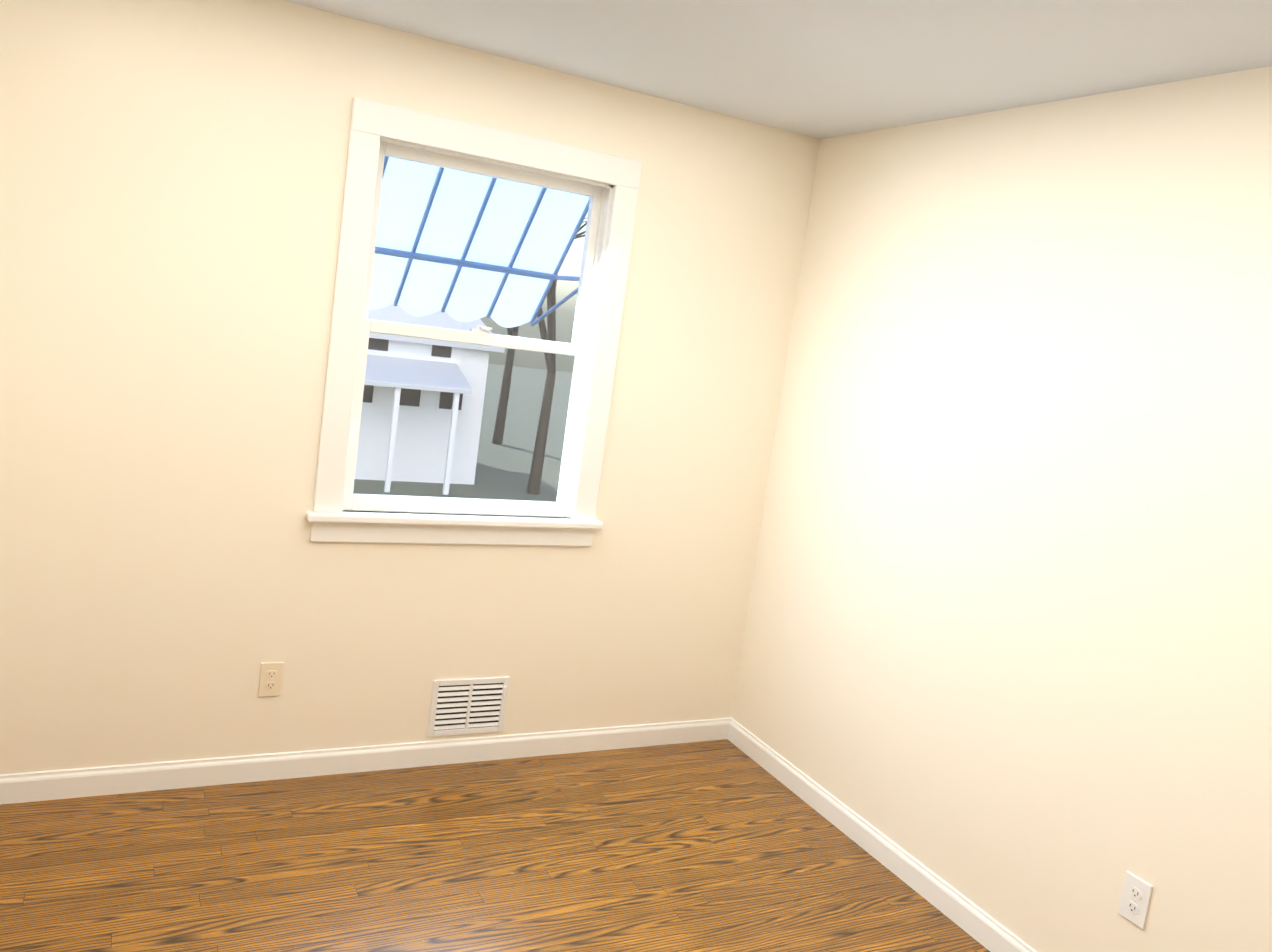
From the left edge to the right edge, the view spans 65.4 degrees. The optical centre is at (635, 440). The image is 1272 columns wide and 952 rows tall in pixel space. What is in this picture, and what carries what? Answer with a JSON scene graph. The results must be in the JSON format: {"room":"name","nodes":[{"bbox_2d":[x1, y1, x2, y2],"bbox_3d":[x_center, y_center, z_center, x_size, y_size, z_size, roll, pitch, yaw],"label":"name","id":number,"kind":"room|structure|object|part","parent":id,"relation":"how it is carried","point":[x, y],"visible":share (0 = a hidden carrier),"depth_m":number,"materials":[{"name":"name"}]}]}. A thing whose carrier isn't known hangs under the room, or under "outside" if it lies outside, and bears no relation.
{"room":"empty room","nodes":[
{"label":"empty room","id":0,"kind":"room"},
{"bbox_2d":[0,0,819,773],"bbox_3d":[-0.809,-0.076,3.348,3.000,2.440,0.150,4,8,-28],"label":"wall","id":1,"kind":"structure","parent":0,"point":[172,184],"depth_m":3.09,"materials":[{"name":"beige paint"}]},
{"bbox_2d":[258,662,283,696],"bbox_3d":[-1.187,0.776,3.225,0.072,0.116,0.009,4,8,-28],"label":"electrical outlet","id":2,"kind":"object","parent":1,"relation":"attached to","point":[271,679],"visible":1,"depth_m":3.22,"materials":[{"name":"beige plastic"}]},
{"bbox_2d":[0,718,727,804],"bbox_3d":[-0.944,1.094,3.407,2.970,0.088,0.013,4,8,-28],"label":"baseboard","id":3,"kind":"structure","parent":1,"relation":"attached to","point":[130,778],"depth_m":3.36,"materials":[{"name":"white wood"}]},
{"bbox_2d":[427,677,509,736],"bbox_3d":[-0.598,0.954,3.558,0.284,0.210,0.016,4,8,-28],"label":"air vent","id":4,"kind":"object","parent":1,"relation":"in","point":[467,706],"visible":1,"depth_m":3.56,"materials":[{"name":"white metal"}]},
{"bbox_3d":[-0.476,0.911,3.607,0.008,0.035,0.008,4,8,-28],"label":"lever","id":5,"kind":"part","parent":4,"relation":"part of","materials":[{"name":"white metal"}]},
{"bbox_2d":[305,97,642,545],"bbox_3d":[-0.550,-0.344,3.419,1.045,1.400,0.230,4,8,-28],"label":"window frame","id":6,"kind":"structure","parent":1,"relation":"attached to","point":[608,184],"depth_m":3.36,"materials":[{"name":"white wood"}]},
{"bbox_3d":[-0.580,-0.062,3.437,0.824,0.632,0.034,4,8,-28],"label":"sash","id":7,"kind":"part","parent":6,"relation":"part of","materials":[{"name":"white wood"}]},
{"bbox_3d":[-0.579,-0.066,3.436,0.752,0.552,0.004,4,8,-28],"label":"sash glass","id":8,"kind":"part","parent":6,"relation":"part of","materials":[{"name":"clear glass"}]},
{"bbox_3d":[-0.523,-0.638,3.409,0.752,0.540,0.004,4,8,-28],"label":"sash glass","id":9,"kind":"part","parent":6,"relation":"part of","materials":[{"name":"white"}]},
{"bbox_2d":[0,739,989,951],"bbox_3d":[-0.022,1.537,1.635,3.300,0.120,4.400,4,8,-28],"label":"floor","id":10,"kind":"structure","parent":0,"point":[725,845],"depth_m":2.92,"materials":[{"name":"brown wood"}]},
{"bbox_2d":[284,0,1271,139],"bbox_3d":[0.322,-0.982,1.334,3.300,0.120,4.400,4,8,-28],"label":"ceiling","id":11,"kind":"structure","parent":0,"point":[820,69],"depth_m":2.68,"materials":[{"name":"white paint"}]},
{"bbox_2d":[731,66,1271,951],"bbox_3d":[1.539,0.379,2.219,0.150,2.440,4.400,4,8,-28],"label":"wall","id":12,"kind":"structure","parent":0,"point":[1007,652],"depth_m":2.81,"materials":[{"name":"beige paint"}]},
{"bbox_2d":[728,717,1036,951],"bbox_3d":[1.309,1.531,2.319,0.013,0.088,4.100,4,8,-28],"label":"baseboard","id":13,"kind":"structure","parent":12,"relation":"attached to","point":[978,924],"depth_m":3.26,"materials":[{"name":"white wood"}]},
{"bbox_2d":[1118,871,1152,928],"bbox_3d":[1.251,1.151,2.487,0.009,0.116,0.072,4,8,-28],"label":"electrical outlet","id":14,"kind":"object","parent":12,"relation":"attached to","point":[1135,899],"visible":1,"depth_m":2.48,"materials":[{"name":"white plastic"}]},
{"label":"outside","id":15,"kind":"structure","parent":0,"visible":0},
{"bbox_2d":[353,364,572,501],"bbox_3d":[-13.414,-1.386,45.599,80.000,0.300,85.750,4,8,-28],"label":"ground","id":16,"kind":"structure","parent":15,"point":[507,476],"depth_m":40.00,"materials":[{"name":"grey"}]},
{"bbox_2d":[355,303,504,494],"bbox_3d":[-8.776,-2.836,31.344,7.400,7.150,9.150,4,8,-28],"label":"house","id":17,"kind":"structure","parent":16,"relation":"on","point":[370,388],"depth_m":29.57,"materials":[{"name":"white"}]},
{"bbox_2d":[492,222,586,444],"bbox_3d":[-4.556,-6.632,39.907,12.130,13.754,8.846,4,8,-28],"label":"tree","id":18,"kind":"object","parent":16,"relation":"on","point":[499,418],"depth_m":40.28,"materials":[{"name":"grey plant"}]},
{"bbox_2d":[527,218,586,494],"bbox_3d":[-3.259,-4.341,28.529,9.104,12.268,7.313,4,8,-28],"label":"tree","id":19,"kind":"object","parent":16,"relation":"on","point":[535,481],"depth_m":30.36,"materials":[{"name":"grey plant"}]},
{"bbox_3d":[-0.880,0.156,3.448,3.300,3.940,0.012,4,8,-28],"label":"cladding","id":20,"kind":"object","parent":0,"visible":0},
{"bbox_2d":[369,156,589,327],"bbox_3d":[-0.704,-0.843,3.780,1.018,0.776,0.734,4,8,-28],"label":"canopy","id":21,"kind":"object","parent":20,"relation":"attached to","point":[446,177],"depth_m":3.90,"materials":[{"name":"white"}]}
]}

